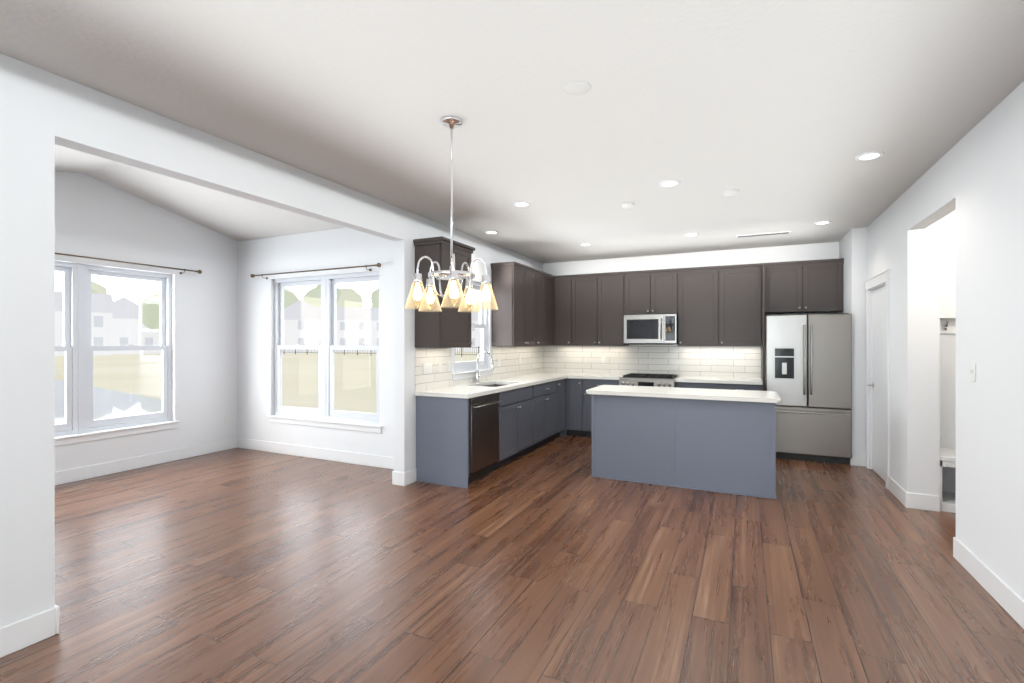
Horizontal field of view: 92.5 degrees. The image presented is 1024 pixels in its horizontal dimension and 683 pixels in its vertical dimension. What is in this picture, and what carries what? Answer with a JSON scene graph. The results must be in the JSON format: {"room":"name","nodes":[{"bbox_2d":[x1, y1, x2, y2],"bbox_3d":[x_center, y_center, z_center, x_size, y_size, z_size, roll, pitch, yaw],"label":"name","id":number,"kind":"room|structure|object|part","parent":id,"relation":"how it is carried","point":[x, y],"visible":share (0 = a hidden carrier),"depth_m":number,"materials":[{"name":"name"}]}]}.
{"room":"kitchen","nodes":[
{"label":"kitchen","id":0,"kind":"room"},
{"bbox_2d":[55,144,343,240],"bbox_3d":[-3.192,-1.605,4.524,3.210,0.530,3.770,0,0,25],"label":"ceiling","id":1,"kind":"structure","parent":0,"point":[236,218],"depth_m":5.57,"materials":[{"name":"white paint"}]},
{"bbox_2d":[0,435,1023,682],"bbox_3d":[-0.700,1.490,2.847,9.150,0.080,11.240,0,0,25],"label":"floor","id":2,"kind":"structure","parent":0,"point":[554,561],"depth_m":2.96,"materials":[{"name":"wood"}]},
{"bbox_2d":[468,393,500,483],"bbox_3d":[-0.508,1.007,5.280,0.603,0.886,0.610,0,0,25],"label":"dishwasher","id":3,"kind":"object","parent":2,"relation":"on","point":[483,434],"visible":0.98,"depth_m":5.12,"materials":[{"name":"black metal"}]},
{"bbox_2d":[449,408,532,470],"bbox_3d":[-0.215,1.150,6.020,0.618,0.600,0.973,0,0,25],"label":"base cabinet","id":4,"kind":"object","parent":2,"relation":"on","point":[515,424],"depth_m":5.58,"materials":[{"name":"grey paint"}]},
{"bbox_2d":[513,380,560,449],"bbox_3d":[0.184,1.005,6.860,0.618,0.890,1.030,0,0,25],"label":"base cabinet","id":5,"kind":"object","parent":2,"relation":"on","point":[545,399],"depth_m":6.72,"materials":[{"name":"grey paint"}]},
{"bbox_2d":[415,372,572,399],"bbox_3d":[0.052,0.540,6.559,0.637,0.040,3.587,0,0,25],"label":"countertop","id":6,"kind":"structure","parent":5,"relation":"on","point":[458,391],"depth_m":5.77,"materials":[{"name":"white stone"}]},
{"bbox_2d":[473,352,496,383],"bbox_3d":[-0.329,0.321,6.120,0.264,0.398,0.109,0,0,25],"label":"faucet","id":7,"kind":"object","parent":6,"relation":"on","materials":[{"name":"silver metal"}]},
{"bbox_2d":[465,384,524,407],"bbox_3d":[-0.204,0.661,6.032,0.434,0.226,0.774,0,0,25],"label":"sink","id":8,"kind":"object","parent":6,"relation":"in","point":[507,399],"depth_m":5.74,"materials":[{"name":"silver metal"}]},
{"bbox_2d":[561,380,564,436],"bbox_3d":[0.439,1.005,7.396,0.618,0.890,0.435,0,0,25],"label":"base cabinet","id":9,"kind":"object","parent":2,"relation":"on","point":[562,381],"depth_m":7.40,"materials":[{"name":"grey paint"}]},
{"bbox_2d":[565,376,568,435],"bbox_3d":[0.676,1.005,7.847,0.658,0.890,0.725,0,0,25],"label":"base cabinet","id":10,"kind":"object","parent":2,"relation":"on","point":[566,377],"depth_m":7.51,"materials":[{"name":"grey paint"}]},
{"bbox_2d":[569,380,588,436],"bbox_3d":[1.100,1.005,7.704,0.348,0.890,0.620,0,0,25],"label":"base cabinet","id":11,"kind":"object","parent":2,"relation":"on","point":[578,398],"depth_m":7.42,"materials":[{"name":"grey paint"}]},
{"bbox_2d":[569,372,622,379],"bbox_3d":[1.338,0.540,7.581,0.809,0.040,0.637,0,0,25],"label":"countertop","id":12,"kind":"structure","parent":11,"relation":"on","point":[576,375],"depth_m":7.42,"materials":[{"name":"white stone"}]},
{"bbox_2d":[589,380,618,436],"bbox_3d":[1.419,1.005,7.552,0.637,0.890,0.620,0,0,25],"label":"base cabinet","id":13,"kind":"object","parent":2,"relation":"on","point":[592,383],"depth_m":7.32,"materials":[{"name":"grey paint"}]},
{"bbox_2d":[619,373,679,386],"bbox_3d":[2.022,0.971,7.186,0.764,0.958,0.739,0,0,25],"label":"gas range","id":14,"kind":"object","parent":2,"relation":"on","point":[650,380],"visible":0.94,"depth_m":6.95,"materials":[{"name":"silver metal"}]},
{"bbox_2d":[590,393,776,498],"bbox_3d":[1.787,1.005,5.190,1.754,0.890,0.721,0,0,25],"label":"kitchen island","id":15,"kind":"object","parent":2,"relation":"on","point":[718,440],"depth_m":4.83,"materials":[{"name":"grey paint"}]},
{"bbox_2d":[586,385,780,404],"bbox_3d":[1.771,0.540,5.173,1.836,0.040,0.735,0,0,25],"label":"island countertop","id":16,"kind":"structure","parent":15,"relation":"on","point":[606,390],"depth_m":5.00,"materials":[{"name":"white stone"}]},
{"bbox_2d":[675,384,716,388],"bbox_3d":[2.646,1.005,6.969,0.547,0.890,0.620,0,0,25],"label":"base cabinet","id":17,"kind":"object","parent":2,"relation":"on","point":[704,386],"depth_m":6.68,"materials":[{"name":"grey paint"}]},
{"bbox_2d":[717,380,764,390],"bbox_3d":[3.102,1.005,6.751,0.606,0.890,0.620,0,0,25],"label":"base cabinet","id":18,"kind":"object","parent":2,"relation":"on","point":[756,387],"depth_m":6.44,"materials":[{"name":"grey paint"}]},
{"bbox_2d":[675,376,760,383],"bbox_3d":[2.883,0.540,6.846,1.080,0.040,0.637,0,0,25],"label":"countertop","id":19,"kind":"structure","parent":18,"relation":"on","point":[682,379],"depth_m":6.71,"materials":[{"name":"white stone"}]},
{"bbox_3d":[3.377,0.225,6.598,0.023,2.450,0.659,0,0,25],"label":"fridge panel","id":20,"kind":"part","parent":18,"relation":"part of","materials":[{"name":"grey paint"}]},
{"bbox_2d":[765,313,851,464],"bbox_3d":[3.726,0.556,6.251,0.890,1.787,0.949,0,0,25],"label":"refrigerator","id":21,"kind":"object","parent":2,"relation":"on","point":[808,368],"visible":0.94,"depth_m":5.86,"materials":[{"name":"silver metal"}]},
{"bbox_2d":[940,315,955,512],"bbox_3d":[4.174,0.608,4.179,0.946,1.685,0.442,0,0,25],"label":"hall tree","id":22,"kind":"object","parent":2,"relation":"on","point":[948,467],"visible":0.25,"depth_m":4.45,"materials":[{"name":"white"}]},
{"bbox_2d":[0,53,1023,627],"bbox_3d":[-0.700,-0.200,2.847,9.150,3.300,11.240,0,0,25],"label":"wall","id":23,"kind":"structure","parent":0,"point":[942,237],"depth_m":4.18,"materials":[{"name":"white paint"}]},
{"bbox_2d":[0,605,58,657],"bbox_3d":[-3.206,1.383,0.436,0.014,0.135,4.434,0,0,25],"label":"baseboard","id":24,"kind":"structure","parent":23,"relation":"attached to","point":[26,632],"depth_m":2.33,"materials":[{"name":"white wood"}]},
{"bbox_2d":[55,261,179,445],"bbox_3d":[-4.554,0.117,5.172,0.172,1.875,1.920,0,0,25],"label":"window","id":25,"kind":"structure","parent":23,"relation":"in","point":[80,424],"depth_m":5.27,"materials":[{"name":"white plastic"}]},
{"bbox_2d":[55,253,201,273],"bbox_3d":[-4.453,-0.867,5.140,0.100,0.075,2.362,0,0,25],"label":"curtain rod","id":26,"kind":"object","parent":23,"relation":"attached to","point":[199,271],"visible":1,"depth_m":5.47,"materials":[{"name":"brown metal"}]},
{"bbox_2d":[55,438,235,485],"bbox_3d":[-4.499,1.383,5.146,0.014,0.135,3.470,0,0,25],"label":"baseboard","id":27,"kind":"structure","parent":23,"relation":"attached to","point":[86,472],"depth_m":5.61,"materials":[{"name":"white wood"}]},
{"bbox_2d":[236,438,393,468],"bbox_3d":[-2.369,1.383,6.045,3.030,0.135,0.017,0,0,25],"label":"baseboard","id":28,"kind":"structure","parent":23,"relation":"attached to","point":[282,448],"depth_m":6.05,"materials":[{"name":"white wood"}]},
{"bbox_2d":[250,263,380,278],"bbox_3d":[-2.459,-0.857,6.040,2.172,0.075,0.100,0,0,25],"label":"curtain rod","id":29,"kind":"object","parent":23,"relation":"attached to","point":[366,266],"visible":1,"depth_m":5.95,"materials":[{"name":"brown metal"}]},
{"bbox_2d":[266,271,382,432],"bbox_3d":[-2.329,0.117,6.095,1.910,1.875,0.172,0,0,25],"label":"window","id":30,"kind":"structure","parent":23,"relation":"in","point":[325,415],"depth_m":6.09,"materials":[{"name":"white plastic"}]},
{"bbox_2d":[392,466,415,485],"bbox_3d":[-1.100,1.383,5.166,0.044,0.135,0.454,0,0,25],"label":"baseboard","id":31,"kind":"structure","parent":23,"relation":"attached to","point":[398,478],"depth_m":4.95,"materials":[{"name":"white wood"}]},
{"bbox_2d":[422,362,431,374],"bbox_3d":[-0.905,0.290,5.258,0.010,0.114,0.162,0,0,25],"label":"outlet","id":32,"kind":"object","parent":23,"relation":"attached to","point":[426,366],"depth_m":5.25,"materials":[{"name":"white plastic"}]},
{"bbox_2d":[438,362,441,372],"bbox_3d":[-0.802,0.290,5.475,0.008,0.114,0.070,0,0,25],"label":"outlet","id":33,"kind":"object","parent":23,"relation":"attached to","point":[439,363],"depth_m":5.47,"materials":[{"name":"white plastic"}]},
{"bbox_2d":[413,240,472,347],"bbox_3d":[-0.728,-0.478,5.279,0.329,1.085,0.609,0,0,25],"label":"upper cabinet","id":34,"kind":"object","parent":23,"relation":"attached to","point":[449,327],"depth_m":5.04,"materials":[{"name":"grey paint"}]},
{"bbox_2d":[447,361,450,371],"bbox_3d":[-0.725,0.290,5.637,0.010,0.114,0.070,0,0,25],"label":"outlet","id":35,"kind":"object","parent":23,"relation":"attached to","point":[448,362],"depth_m":5.64,"materials":[{"name":"white plastic"}]},
{"bbox_2d":[452,281,493,379],"bbox_3d":[-0.531,-0.158,6.182,0.152,1.225,1.000,0,0,25],"label":"window","id":36,"kind":"structure","parent":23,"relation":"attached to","point":[467,367],"depth_m":6.41,"materials":[{"name":"white plastic"}]},
{"bbox_2d":[497,358,500,366],"bbox_3d":[-0.180,0.290,6.785,0.008,0.114,0.070,0,0,25],"label":"outlet","id":37,"kind":"object","parent":23,"relation":"attached to","point":[498,359],"depth_m":6.78,"materials":[{"name":"white plastic"}]},
{"bbox_2d":[491,264,540,347],"bbox_3d":[0.056,-0.478,6.915,0.339,1.085,0.838,0,0,25],"label":"upper cabinet","id":38,"kind":"object","parent":23,"relation":"attached to","point":[516,323],"depth_m":6.60,"materials":[{"name":"grey paint"}]},
{"bbox_2d":[541,272,544,347],"bbox_3d":[0.275,-0.478,7.375,0.339,1.085,0.454,0,0,25],"label":"upper cabinet","id":39,"kind":"object","parent":23,"relation":"attached to","point":[542,273],"depth_m":7.41,"materials":[{"name":"grey paint"}]},
{"bbox_2d":[545,272,560,347],"bbox_3d":[0.482,-0.478,7.731,0.407,1.085,0.482,0,0,25],"label":"upper cabinet","id":40,"kind":"object","parent":23,"relation":"attached to","point":[559,347],"depth_m":7.84,"materials":[{"name":"grey paint"}]},
{"bbox_2d":[561,276,576,347],"bbox_3d":[0.909,-0.478,7.955,0.367,1.085,0.329,0,0,25],"label":"upper cabinet","id":41,"kind":"object","parent":23,"relation":"attached to","point":[568,283],"depth_m":7.78,"materials":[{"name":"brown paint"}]},
{"bbox_2d":[601,356,605,363],"bbox_3d":[1.466,0.290,7.857,0.070,0.114,0.008,0,0,25],"label":"outlet","id":42,"kind":"object","parent":23,"relation":"attached to","point":[603,358],"depth_m":7.86,"materials":[{"name":"white plastic"}]},
{"bbox_2d":[577,272,632,347],"bbox_3d":[1.390,-0.478,7.727,0.972,1.085,0.329,0,0,25],"label":"upper cabinet","id":43,"kind":"object","parent":23,"relation":"attached to","point":[602,301],"depth_m":7.55,"materials":[{"name":"grey paint"}]},
{"bbox_2d":[629,268,676,314],"bbox_3d":[2.115,-0.710,7.382,0.770,0.620,0.329,0,0,25],"label":"upper cabinet","id":44,"kind":"object","parent":23,"relation":"attached to","point":[649,292],"depth_m":7.21,"materials":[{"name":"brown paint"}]},
{"bbox_2d":[624,314,677,344],"bbox_3d":[2.088,-0.176,7.326,0.754,0.440,0.452,0,0,25],"label":"microwave","id":45,"kind":"object","parent":44,"relation":"attached to","point":[657,329],"visible":0.96,"depth_m":7.15,"materials":[{"name":"silver metal"}]},
{"bbox_2d":[673,268,724,347],"bbox_3d":[2.709,-0.478,7.100,0.680,1.085,0.329,0,0,25],"label":"upper cabinet","id":46,"kind":"object","parent":23,"relation":"attached to","point":[700,291],"depth_m":6.94,"materials":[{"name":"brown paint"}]},
{"bbox_2d":[712,357,717,365],"bbox_3d":[2.957,0.290,7.149,0.070,0.114,0.008,0,0,25],"label":"outlet","id":47,"kind":"object","parent":23,"relation":"attached to","point":[714,359],"depth_m":7.15,"materials":[{"name":"white plastic"}]},
{"bbox_2d":[725,264,764,347],"bbox_3d":[3.166,-0.478,6.882,0.604,1.085,0.329,0,0,25],"label":"upper cabinet","id":48,"kind":"object","parent":23,"relation":"attached to","point":[744,284],"depth_m":6.69,"materials":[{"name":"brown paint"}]},
{"bbox_2d":[765,260,843,313],"bbox_3d":[3.865,-0.705,6.550,0.899,0.630,0.329,0,0,25],"label":"upper cabinet","id":49,"kind":"object","parent":23,"relation":"attached to","point":[814,285],"depth_m":6.39,"materials":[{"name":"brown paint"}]},
{"bbox_2d":[850,454,855,465],"bbox_3d":[4.155,1.383,6.122,0.014,0.135,0.854,0,0,25],"label":"baseboard","id":50,"kind":"structure","parent":23,"relation":"attached to","point":[853,460],"depth_m":5.73,"materials":[{"name":"white wood"}]},
{"bbox_2d":[865,269,889,488],"bbox_3d":[3.942,0.370,5.212,0.155,2.160,0.990,0,0,25],"label":"pantry door","id":51,"kind":"structure","parent":23,"relation":"in","point":[877,287],"depth_m":5.29,"materials":[{"name":"white wood"}]},
{"bbox_2d":[888,476,911,508],"bbox_3d":[3.565,1.383,4.532,0.014,0.135,0.596,0,0,25],"label":"baseboard","id":52,"kind":"structure","parent":23,"relation":"attached to","point":[904,497],"depth_m":4.42,"materials":[{"name":"white wood"}]},
{"bbox_2d":[970,363,975,381],"bbox_3d":[2.853,0.190,3.040,0.018,0.114,0.070,0,0,25],"label":"light switch","id":53,"kind":"object","parent":23,"relation":"attached to","point":[972,371],"visible":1,"depth_m":3.02,"materials":[{"name":"white plastic"}]},
{"bbox_2d":[953,537,1023,628],"bbox_3d":[1.377,1.383,-0.068,0.014,0.135,7.460,0,0,25],"label":"baseboard","id":54,"kind":"structure","parent":23,"relation":"attached to","point":[1003,594],"depth_m":2.79,"materials":[{"name":"white wood"}]},
{"bbox_2d":[0,0,1023,262],"bbox_3d":[0.808,-1.375,2.130,5.810,0.100,11.240,0,0,25],"label":"ceiling","id":55,"kind":"structure","parent":0,"point":[780,114],"depth_m":2.64,"materials":[{"name":"white paint"}]},
{"bbox_2d":[405,116,497,311],"bbox_3d":[-0.354,-0.758,2.959,0.547,1.134,0.528,0,0,25],"label":"chandelier","id":56,"kind":"object","parent":55,"relation":"hanging from","point":[452,275],"visible":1,"depth_m":2.91,"materials":[{"name":"silver metal"}]},
{"bbox_2d":[485,230,498,233],"bbox_3d":[-0.247,-1.330,5.931,0.168,0.030,0.168,0,0,25],"label":"recessed light","id":57,"kind":"object","parent":55,"relation":"in","point":[491,232],"visible":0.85,"depth_m":5.93,"materials":[{"name":"white plastic"}]},
{"bbox_2d":[513,201,530,206],"bbox_3d":[0.095,-1.330,4.716,0.168,0.030,0.168,0,0,25],"label":"recessed light","id":58,"kind":"object","parent":55,"relation":"in","point":[521,204],"visible":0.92,"depth_m":4.71,"materials":[{"name":"white"}]},
{"bbox_2d":[564,81,590,94],"bbox_3d":[0.343,-1.323,2.561,0.140,0.005,0.140,0,0,25],"label":"blank cover plate","id":59,"kind":"object","parent":55,"relation":"attached to","point":[577,87],"visible":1,"depth_m":2.55,"materials":[{"name":"white plastic"}]},
{"bbox_2d":[579,243,591,245],"bbox_3d":[1.004,-1.330,6.676,0.168,0.030,0.168,0,0,25],"label":"recessed light","id":60,"kind":"object","parent":55,"relation":"in","point":[585,244],"visible":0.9,"depth_m":6.67,"materials":[{"name":"white"}]},
{"bbox_2d":[621,202,633,207],"bbox_3d":[1.114,-1.309,4.719,0.124,0.034,0.124,0,0,25],"label":"smoke detector","id":61,"kind":"object","parent":55,"relation":"attached to","point":[627,205],"visible":1,"depth_m":4.68,"materials":[{"name":"white plastic"}]},
{"bbox_2d":[659,180,679,186],"bbox_3d":[1.319,-1.330,4.101,0.168,0.030,0.168,0,0,25],"label":"recessed light","id":62,"kind":"object","parent":55,"relation":"in","point":[669,183],"visible":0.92,"depth_m":4.09,"materials":[{"name":"white"}]},
{"bbox_2d":[684,233,698,236],"bbox_3d":[2.219,-1.330,6.065,0.168,0.030,0.168,0,0,25],"label":"recessed light","id":63,"kind":"object","parent":55,"relation":"in","point":[691,234],"visible":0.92,"depth_m":6.04,"materials":[{"name":"white"}]},
{"bbox_2d":[724,189,738,195],"bbox_3d":[1.932,-1.309,4.319,0.124,0.034,0.124,0,0,25],"label":"smoke detector","id":64,"kind":"object","parent":55,"relation":"attached to","point":[731,192],"visible":1,"depth_m":4.28,"materials":[{"name":"white plastic"}]},
{"bbox_2d":[736,231,790,237],"bbox_3d":[3.101,-1.321,6.055,0.600,0.010,0.120,0,0,25],"label":"ceiling vent","id":65,"kind":"object","parent":55,"relation":"in","point":[763,234],"visible":1,"depth_m":6.03,"materials":[{"name":"white plastic"}]},
{"bbox_2d":[814,221,831,224],"bbox_3d":[3.457,-1.330,5.454,0.168,0.030,0.168,0,0,25],"label":"recessed light","id":66,"kind":"object","parent":55,"relation":"in","point":[821,222],"visible":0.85,"depth_m":5.43,"materials":[{"name":"white plastic"}]},
{"bbox_2d":[855,151,883,160],"bbox_3d":[2.548,-1.330,3.495,0.168,0.030,0.168,0,0,25],"label":"recessed light","id":67,"kind":"object","parent":55,"relation":"in","point":[867,156],"visible":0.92,"depth_m":3.48,"materials":[{"name":"white"}]},
{"label":"outside","id":68,"kind":"structure","parent":0,"visible":0},
{"bbox_2d":[55,348,480,412],"bbox_3d":[-32.714,2.050,70.921,400.000,0.300,420.000,0,0,25],"label":"lawn","id":69,"kind":"structure","parent":68,"point":[344,402],"depth_m":26.60,"materials":[{"name":"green plant"}]},
{"bbox_2d":[55,380,166,435],"bbox_3d":[-33.387,1.890,5.959,52.402,0.001,44.505,0,0,25],"label":"pond","id":70,"kind":"structure","parent":69,"relation":"on","point":[117,404],"depth_m":14.70,"materials":[{"name":"liquid"}]},
{"bbox_2d":[55,291,480,355],"bbox_3d":[-41.635,-2.574,66.182,85.131,8.948,126.365,0,0,25],"label":"houses","id":71,"kind":"structure","parent":69,"relation":"on","point":[301,304],"depth_m":80.75},
{"bbox_2d":[91,281,473,331],"bbox_3d":[-56.895,-5.815,91.299,64.782,15.430,95.180,0,0,25],"label":"trees","id":72,"kind":"object","parent":69,"relation":"on","point":[151,322],"depth_m":104.83,"materials":[{"name":"green plant"}]},
{"bbox_2d":[284,346,480,356],"bbox_3d":[-5.124,1.250,60.016,79.280,1.300,0.080,0,0,25],"label":"fence","id":73,"kind":"object","parent":69,"relation":"on","point":[295,352],"depth_m":66.83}
]}

